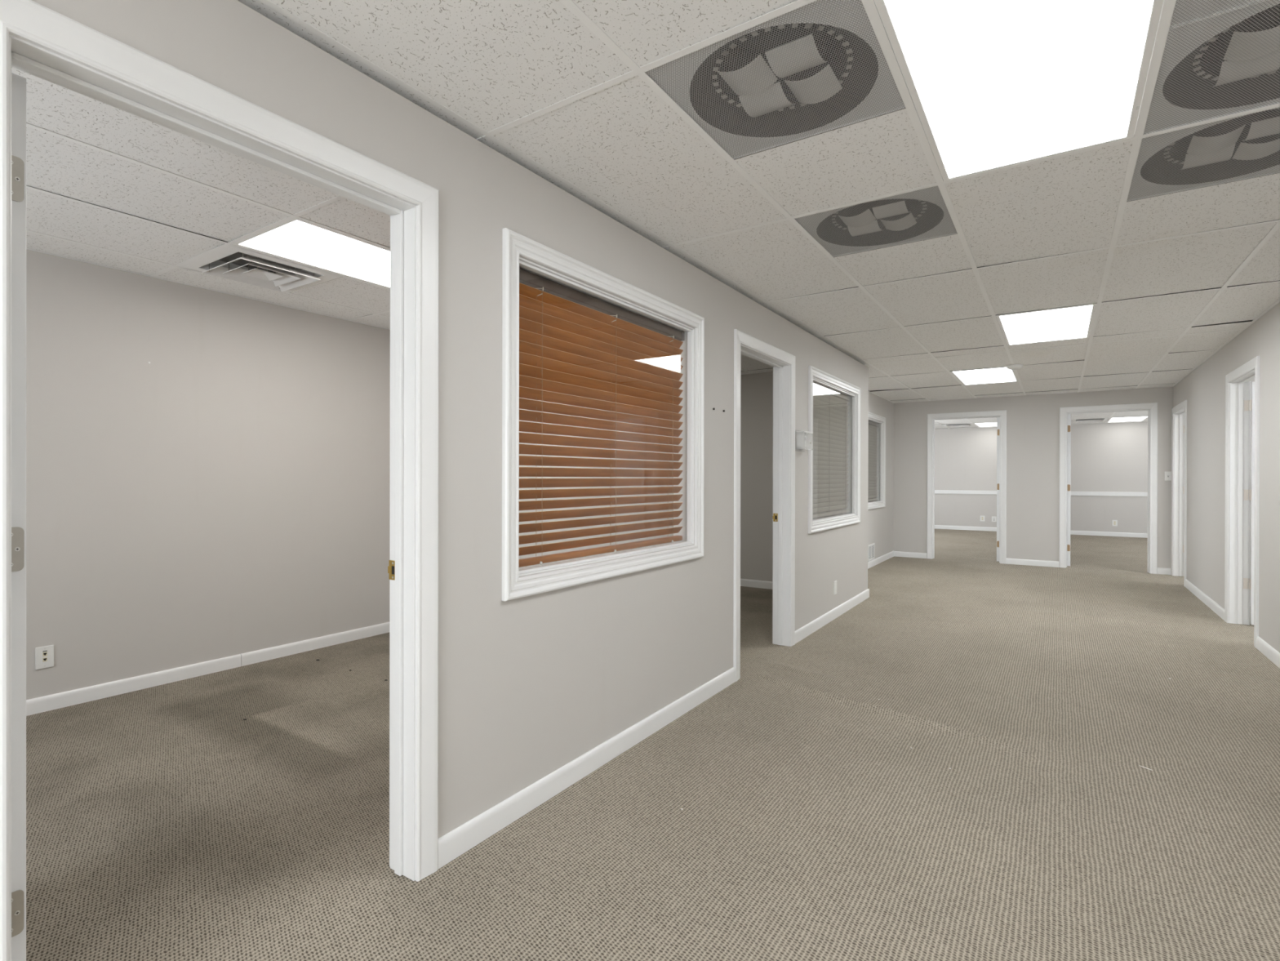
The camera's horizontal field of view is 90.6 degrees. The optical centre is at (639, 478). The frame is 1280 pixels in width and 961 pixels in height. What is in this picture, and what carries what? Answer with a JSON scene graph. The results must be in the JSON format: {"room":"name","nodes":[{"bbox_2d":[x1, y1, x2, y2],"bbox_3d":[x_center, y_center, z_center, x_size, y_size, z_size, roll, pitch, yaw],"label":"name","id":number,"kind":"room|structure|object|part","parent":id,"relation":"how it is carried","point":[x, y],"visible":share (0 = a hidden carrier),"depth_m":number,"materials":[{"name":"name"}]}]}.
{"room":"office hallway","nodes":[
{"label":"office hallway","id":0,"kind":"room"},
{"bbox_2d":[11,66,390,329],"bbox_3d":[-2.008,-1.360,2.506,2.653,0.400,4.570,0,0,33],"label":"ceiling","id":1,"kind":"structure","parent":0,"point":[107,185],"depth_m":2.68,"materials":[{"name":"tile"}]},
{"bbox_2d":[179,244,341,293],"bbox_3d":[-2.126,-1.186,3.567,0.598,0.101,0.598,0,0,33],"label":"ceiling vent","id":2,"kind":"object","parent":1,"relation":"in","point":[228,262],"visible":0.85,"depth_m":3.56,"materials":[{"name":"white metal"}]},
{"bbox_2d":[234,217,390,288],"bbox_3d":[-1.449,-1.218,3.485,0.585,0.114,1.195,0,0,33],"label":"ceiling light","id":3,"kind":"object","parent":1,"relation":"attached to","point":[296,240],"visible":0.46,"depth_m":3.23,"materials":[{"name":"white plastic"}]},
{"bbox_2d":[26,248,390,699],"bbox_3d":[-1.211,0.010,6.229,0.117,2.392,11.660,0,0,33],"label":"wall","id":4,"kind":"structure","parent":0,"point":[226,493],"depth_m":3.83,"materials":[{"name":"beige paint"}]},
{"bbox_2d":[35,644,53,669],"bbox_3d":[-3.085,0.928,3.283,0.008,0.114,0.072,0,0,33],"label":"jack","id":5,"kind":"object","parent":4,"relation":"attached to","point":[44,655],"visible":1,"depth_m":3.28,"materials":[{"name":"white plastic"}]},
{"bbox_2d":[26,622,389,715],"bbox_3d":[-2.206,1.168,4.610,0.014,0.078,7.860,0,0,33],"label":"baseboard","id":6,"kind":"structure","parent":4,"relation":"attached to","point":[61,700],"depth_m":3.81,"materials":[{"name":"white wood"}]},
{"bbox_2d":[31,0,868,838],"bbox_3d":[-0.476,0.019,2.322,0.117,2.392,9.984,0,0,33],"label":"wall","id":7,"kind":"structure","parent":0,"point":[528,686],"depth_m":2.23,"materials":[{"name":"beige paint"}]},
{"bbox_2d":[0,0,439,960],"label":"door frame","id":8,"kind":"structure","parent":7,"relation":"in","point":[39,41],"depth_m":1.50,"materials":[{"name":"white paint"}]},
{"bbox_3d":[-1.027,0.160,1.609,0.016,2.110,1.038,0,0,33],"label":"casing","id":9,"kind":"part","parent":8,"relation":"part of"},
{"bbox_3d":[-0.769,0.285,1.966,0.038,0.060,0.005,0,0,33],"label":"strike plate","id":10,"kind":"part","parent":8,"relation":"part of","materials":[{"name":"gold metal"}]},
{"bbox_2d":[237,0,866,364],"bbox_3d":[-0.437,-1.165,2.365,0.104,0.012,9.867,0,0,33],"label":"trim","id":11,"kind":"structure","parent":7,"relation":"attached to","point":[258,6],"depth_m":2.10,"materials":[{"name":"white metal"}]},
{"bbox_2d":[502,227,704,600],"bbox_3d":[-0.124,-0.221,2.853,0.164,1.296,1.471,0,0,33],"label":"window","id":12,"kind":"structure","parent":7,"relation":"in","point":[514,244],"depth_m":2.61,"materials":[{"name":"white wood"}]},
{"bbox_2d":[518,267,684,568],"bbox_3d":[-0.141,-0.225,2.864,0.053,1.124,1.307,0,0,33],"label":"window blind","id":13,"kind":"object","parent":12,"relation":"attached to","point":[573,342],"visible":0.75,"depth_m":2.76,"materials":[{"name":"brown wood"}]},
{"bbox_3d":[-0.399,-0.215,2.473,0.034,1.051,0.018,0,0,33],"label":"ladder cord","id":14,"kind":"part","parent":13,"relation":"part of","materials":[{"name":"fabric"}]},
{"bbox_3d":[-0.144,0.321,2.867,0.038,0.026,1.299,0,0,33],"label":"rail","id":15,"kind":"part","parent":13,"relation":"part of","materials":[{"name":"brown wood"}]},
{"bbox_3d":[-0.127,-0.216,2.884,0.034,1.051,0.018,0,0,33],"label":"ladder cord","id":16,"kind":"part","parent":13,"relation":"part of","materials":[{"name":"brown fabric"}]},
{"bbox_3d":[0.155,-0.216,3.310,0.034,1.051,0.018,0,0,33],"label":"ladder cord","id":17,"kind":"part","parent":13,"relation":"part of","materials":[{"name":"brown fabric"}]},
{"bbox_3d":[-0.183,-0.221,2.892,0.024,1.296,1.471,0,0,33],"label":"casing","id":18,"kind":"part","parent":12,"relation":"part of","materials":[{"name":"wood"}]},
{"bbox_2d":[437,588,869,869],"bbox_3d":[-0.388,1.172,2.342,0.014,0.086,9.880,0,0,33],"label":"baseboard","id":19,"kind":"structure","parent":7,"relation":"attached to","point":[457,842],"depth_m":2.56,"materials":[{"name":"white wood"}]},
{"bbox_2d":[733,328,795,681],"bbox_3d":[0.439,0.160,4.474,0.996,2.105,1.018,0,0,33],"label":"door frame","id":20,"kind":"structure","parent":7,"relation":"in","point":[783,362],"depth_m":4.58,"materials":[{"name":"white paint"},{"name":"brass"}]},
{"bbox_3d":[0.736,0.161,4.278,0.016,2.105,1.018,0,0,33],"label":"casing","id":21,"kind":"part","parent":20,"relation":"part of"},
{"bbox_3d":[0.988,0.287,4.627,0.038,0.060,0.005,0,0,33],"label":"strike plate","id":22,"kind":"part","parent":20,"relation":"part of","materials":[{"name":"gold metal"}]},
{"bbox_2d":[796,431,813,447],"bbox_3d":[1.222,-0.278,4.713,0.078,0.156,0.212,0,0,33],"label":"thermostat","id":23,"kind":"object","parent":7,"relation":"attached to","point":[801,439],"visible":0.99,"depth_m":4.68,"materials":[{"name":"white plastic"}]},
{"bbox_2d":[808,364,861,533],"bbox_3d":[1.661,-0.222,5.555,0.164,1.302,1.478,0,0,33],"label":"window","id":24,"kind":"structure","parent":7,"relation":"in","point":[854,506],"depth_m":5.78,"materials":[{"name":"white wood"}]},
{"bbox_2d":[813,382,850,517],"bbox_3d":[1.643,-0.231,5.567,0.050,1.119,1.314,0,0,33],"label":"window blind","id":25,"kind":"object","parent":24,"relation":"attached to","point":[830,406],"visible":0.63,"depth_m":5.61,"materials":[{"name":"grey plastic"}]},
{"bbox_3d":[1.641,0.316,5.569,0.038,0.026,1.306,0,0,33],"label":"rail","id":26,"kind":"part","parent":25,"relation":"part of","materials":[{"name":"grey plastic"}]},
{"bbox_2d":[833,580,836,594],"bbox_3d":[1.699,0.952,5.506,0.007,0.116,0.072,0,0,33],"label":"blank plate","id":27,"kind":"object","parent":7,"relation":"attached to","point":[835,581],"visible":1,"depth_m":5.50,"materials":[{"name":"white plastic"}]},
{"bbox_2d":[26,528,1279,960],"bbox_3d":[3.607,1.203,5.648,9.000,0.028,20.200,0,0,33],"label":"floor","id":28,"kind":"structure","parent":0,"point":[164,823],"depth_m":2.30,"materials":[{"name":"carpet"}]},
{"bbox_2d":[741,354,773,374],"bbox_3d":[0.189,-1.362,5.831,2.653,0.400,3.180,0,0,33],"label":"ceiling","id":29,"kind":"structure","parent":0,"point":[748,365],"depth_m":6.65,"materials":[{"name":"tile"}]},
{"bbox_2d":[258,0,1279,403],"bbox_3d":[1.588,-1.355,3.241,3.338,0.400,13.560,0,0,33],"label":"ceiling","id":30,"kind":"structure","parent":0,"point":[563,86],"depth_m":2.67,"materials":[{"name":"tile"}]},
{"bbox_2d":[644,0,905,159],"bbox_3d":[0.420,-1.275,1.887,0.602,0.238,0.602,0,0,33],"label":"ceiling vent","id":31,"kind":"object","parent":30,"relation":"in","point":[816,67],"visible":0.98,"depth_m":1.89,"materials":[{"name":"grey metal"}]},
{"bbox_2d":[795,185,957,257],"bbox_3d":[1.092,-1.276,2.905,0.602,0.238,0.602,0,0,33],"label":"ceiling vent","id":32,"kind":"object","parent":30,"relation":"in","point":[923,214],"visible":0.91,"depth_m":2.93,"materials":[{"name":"metal"}]},
{"bbox_2d":[950,367,1018,385],"bbox_3d":[3.949,-1.214,7.230,0.585,0.114,1.195,0,0,33],"label":"ceiling light","id":33,"kind":"object","parent":30,"relation":"attached to","point":[999,375],"visible":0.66,"depth_m":7.20,"materials":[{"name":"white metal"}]},
{"bbox_2d":[1005,364,1023,369],"bbox_3d":[3.845,-1.137,6.502,0.155,0.038,0.155,0,0,33],"label":"smoke detector","id":34,"kind":"object","parent":30,"relation":"attached to","point":[1015,366],"visible":1,"depth_m":6.46,"materials":[{"name":"white plastic"}]},
{"bbox_2d":[873,0,1164,181],"bbox_3d":[1.096,-1.210,1.804,0.585,0.114,1.195,0,0,33],"label":"ceiling light","id":35,"kind":"object","parent":30,"relation":"attached to","point":[991,84],"visible":1,"depth_m":1.80,"materials":[{"name":"white plastic"}]},
{"bbox_2d":[995,303,1097,345],"bbox_3d":[3.113,-1.211,4.858,0.585,0.114,1.195,0,0,33],"label":"ceiling light","id":36,"kind":"object","parent":30,"relation":"attached to","point":[1071,322],"visible":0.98,"depth_m":4.80,"materials":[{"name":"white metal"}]},
{"bbox_2d":[1126,106,1279,201],"bbox_3d":[2.110,-1.272,2.232,0.602,0.238,0.602,0,0,33],"label":"ceiling vent","id":37,"kind":"object","parent":30,"relation":"in","point":[1246,146],"visible":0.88,"depth_m":2.32,"materials":[{"name":"metal"}]},
{"bbox_2d":[1142,0,1279,134],"bbox_3d":[1.772,-1.272,1.720,0.602,0.238,0.602,0,0,33],"label":"ceiling vent","id":38,"kind":"object","parent":30,"relation":"in","point":[1222,64],"visible":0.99,"depth_m":1.83,"materials":[{"name":"metal"}]},
{"bbox_2d":[1168,0,1266,29],"bbox_3d":[1.439,-1.157,1.217,0.602,0.008,0.602,0,0,33],"label":"ceiling vent","id":39,"kind":"object","parent":30,"relation":"in","point":[1185,11],"visible":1,"depth_m":1.56,"materials":[{"name":"grey metal"}]},
{"bbox_2d":[740,371,842,581],"bbox_3d":[1.092,0.013,7.205,2.650,2.392,0.107,0,0,33],"label":"wall","id":40,"kind":"structure","parent":0,"point":[756,388],"depth_m":7.01,"materials":[{"name":"beige paint"}]},
{"bbox_2d":[740,578,772,589],"bbox_3d":[1.056,1.168,7.157,2.650,0.082,0.014,0,0,33],"label":"baseboard","id":41,"kind":"structure","parent":40,"relation":"attached to","point":[744,582],"depth_m":7.00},
{"bbox_2d":[867,391,893,561],"bbox_3d":[2.864,0.015,8.311,0.117,2.392,3.693,0,0,33],"label":"wall","id":42,"kind":"structure","parent":0,"point":[880,520],"depth_m":9.39,"materials":[{"name":"beige paint"}]},
{"bbox_2d":[867,542,875,561],"bbox_3d":[3.157,1.009,8.647,0.007,0.220,0.360,0,0,33],"label":"air vent","id":43,"kind":"object","parent":42,"relation":"in","point":[871,548],"visible":1,"depth_m":8.64,"materials":[{"name":"white plastic"}]},
{"bbox_2d":[867,412,885,510],"bbox_3d":[3.118,-0.232,8.694,0.164,1.308,1.482,0,0,33],"label":"window","id":44,"kind":"structure","parent":42,"relation":"in","point":[881,432],"depth_m":9.22,"materials":[{"name":"white wood"}]},
{"bbox_2d":[867,420,879,501],"bbox_3d":[3.100,-0.241,8.706,0.050,1.124,1.318,0,0,33],"label":"window blind","id":45,"kind":"object","parent":44,"relation":"attached to","point":[872,454],"visible":0.38,"depth_m":9.02,"materials":[{"name":"grey plastic"}]},
{"bbox_3d":[3.098,0.308,8.707,0.038,0.026,1.310,0,0,33],"label":"rail","id":46,"kind":"part","parent":45,"relation":"part of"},
{"bbox_2d":[867,550,893,568],"bbox_3d":[2.916,1.168,8.277,0.014,0.086,3.693,0,0,33],"label":"baseboard","id":47,"kind":"structure","parent":42,"relation":"attached to","point":[873,562],"depth_m":9.05,"materials":[{"name":"white wood"}]},
{"bbox_2d":[934,417,996,429],"bbox_3d":[5.442,-1.364,12.582,3.978,0.400,6.043,0,0,33],"label":"ceiling","id":48,"kind":"structure","parent":0,"point":[939,424],"depth_m":13.25,"materials":[{"name":"tile"}]},
{"bbox_2d":[942,423,974,426],"bbox_3d":[6.970,-1.187,13.858,0.598,0.101,0.598,0,0,33],"label":"ceiling vent","id":49,"kind":"object","parent":48,"relation":"in","point":[953,424],"visible":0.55,"depth_m":13.84,"materials":[{"name":"white metal"}]},
{"bbox_2d":[974,422,996,426],"bbox_3d":[7.647,-1.218,13.776,0.585,0.114,1.195,0,0,33],"label":"ceiling light","id":50,"kind":"object","parent":48,"relation":"attached to","point":[980,424],"visible":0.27,"depth_m":13.88,"materials":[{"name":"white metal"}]},
{"bbox_2d":[867,386,1173,568],"bbox_3d":[5.658,0.019,8.749,8.802,2.392,0.117,0,0,33],"label":"wall","id":51,"kind":"structure","parent":0,"point":[1033,421],"depth_m":8.86,"materials":[{"name":"beige paint"}]},
{"bbox_2d":[926,409,1006,564],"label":"door frame","id":52,"kind":"structure","parent":51,"relation":"in","point":[1001,415],"depth_m":9.16,"materials":[{"name":"white paint"}]},
{"bbox_2d":[893,551,1171,574],"bbox_3d":[5.316,1.175,8.897,3.335,0.080,0.014,0,0,33],"label":"baseboard","id":53,"kind":"structure","parent":51,"relation":"attached to","point":[896,553],"depth_m":8.85,"materials":[{"name":"white wood"}]},
{"bbox_2d":[1058,402,1157,573],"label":"door frame","id":54,"kind":"structure","parent":51,"relation":"in","point":[1065,413],"depth_m":8.34,"materials":[{"name":"white paint"}]},
{"bbox_2d":[1164,471,1171,480],"bbox_3d":[6.670,-0.027,7.997,0.072,0.114,0.022,0,0,33],"label":"light switch","id":55,"kind":"object","parent":51,"relation":"attached to","point":[1167,474],"visible":1,"depth_m":8.00,"materials":[{"name":"white plastic"}]},
{"bbox_2d":[1171,400,1186,586],"bbox_3d":[6.824,0.171,7.275,0.998,2.099,1.020,0,0,33],"label":"door frame","id":56,"kind":"structure","parent":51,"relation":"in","point":[1179,412],"depth_m":7.87,"materials":[{"name":"white paint"}]},
{"bbox_2d":[934,421,1147,533],"bbox_3d":[9.053,0.017,13.889,8.802,2.392,0.117,0,0,33],"label":"wall","id":57,"kind":"structure","parent":0,"point":[1105,456],"depth_m":13.58,"materials":[{"name":"beige paint"}]},
{"bbox_2d":[934,489,996,494],"bbox_3d":[7.098,0.325,15.098,3.975,0.087,0.020,0,0,33],"label":"trim","id":58,"kind":"structure","parent":57,"relation":"attached to","point":[936,491],"depth_m":14.78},
{"bbox_2d":[980,515,985,521],"bbox_3d":[7.886,0.928,14.585,0.100,0.130,0.008,0,0,33],"label":"power outlet","id":59,"kind":"object","parent":57,"relation":"attached to","point":[982,517],"visible":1,"depth_m":14.58,"materials":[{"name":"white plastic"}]},
{"bbox_2d":[991,515,996,521],"bbox_3d":[8.079,0.934,14.453,0.092,0.124,0.016,0,0,33],"label":"cable jack","id":60,"kind":"object","parent":57,"relation":"attached to","point":[993,517],"visible":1,"depth_m":14.45,"materials":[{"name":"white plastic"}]},
{"bbox_2d":[934,524,1147,537],"bbox_3d":[9.021,1.169,13.831,8.585,0.088,0.016,0,0,33],"label":"baseboard","id":61,"kind":"structure","parent":57,"relation":"attached to","point":[936,526],"depth_m":13.55,"materials":[{"name":"white wood"}]},
{"bbox_2d":[1070,491,1147,496],"bbox_3d":[10.726,0.333,12.702,4.500,0.086,0.020,0,0,33],"label":"trim","id":62,"kind":"structure","parent":57,"relation":"attached to","point":[1072,493],"depth_m":13.28,"materials":[{"name":"white wood"}]},
{"bbox_2d":[1111,520,1117,525],"bbox_3d":[9.923,0.937,13.239,0.088,0.124,0.008,0,0,33],"label":"power outlet","id":63,"kind":"object","parent":57,"relation":"attached to","point":[1114,522],"visible":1,"depth_m":13.24,"materials":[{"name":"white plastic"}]},
{"bbox_2d":[1071,410,1147,424],"bbox_3d":[9.069,-1.352,10.186,4.503,0.400,6.043,0,0,33],"label":"ceiling","id":64,"kind":"structure","parent":0,"point":[1139,413],"depth_m":11.81,"materials":[{"name":"tile"}]},
{"bbox_2d":[1071,417,1109,422],"bbox_3d":[8.925,-1.180,12.566,0.598,0.101,0.598,0,0,33],"label":"ceiling vent","id":65,"kind":"object","parent":64,"relation":"in","point":[1096,420],"visible":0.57,"depth_m":12.50,"materials":[{"name":"white metal"}]},
{"bbox_2d":[1107,416,1147,422],"bbox_3d":[9.602,-1.212,12.485,0.585,0.114,1.195,0,0,33],"label":"ceiling light","id":66,"kind":"object","parent":64,"relation":"attached to","point":[1139,418],"visible":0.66,"depth_m":12.47,"materials":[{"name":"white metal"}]},
{"bbox_2d":[1173,302,1279,653],"bbox_3d":[2.993,0.026,2.243,0.117,2.392,13.677,0,0,33],"label":"wall","id":67,"kind":"structure","parent":0,"point":[1203,388],"depth_m":5.56,"materials":[{"name":"beige paint"}]},
{"bbox_2d":[1184,578,1279,667],"bbox_3d":[2.683,1.179,1.897,0.014,0.086,12.521,0,0,33],"label":"baseboard","id":68,"kind":"structure","parent":67,"relation":"attached to","point":[1262,646],"depth_m":5.52,"materials":[{"name":"white wood"}]},
{"bbox_2d":[1224,355,1259,648],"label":"door frame","id":69,"kind":"structure","parent":67,"relation":"in","point":[1242,437],"depth_m":5.28,"materials":[{"name":"white paint"}]},
{"bbox_3d":[4.828,0.172,4.901,0.016,2.099,1.022,0,0,33],"label":"casing","id":70,"kind":"part","parent":69,"relation":"part of","materials":[{"name":"white wood"}]},
{"bbox_2d":[1249,379,1254,605],"bbox_3d":[6.877,0.028,5.405,2.880,2.392,0.100,0,0,33],"label":"wall","id":71,"kind":"structure","parent":0,"point":[1253,380],"depth_m":6.04,"materials":[{"name":"beige paint"}]}
]}

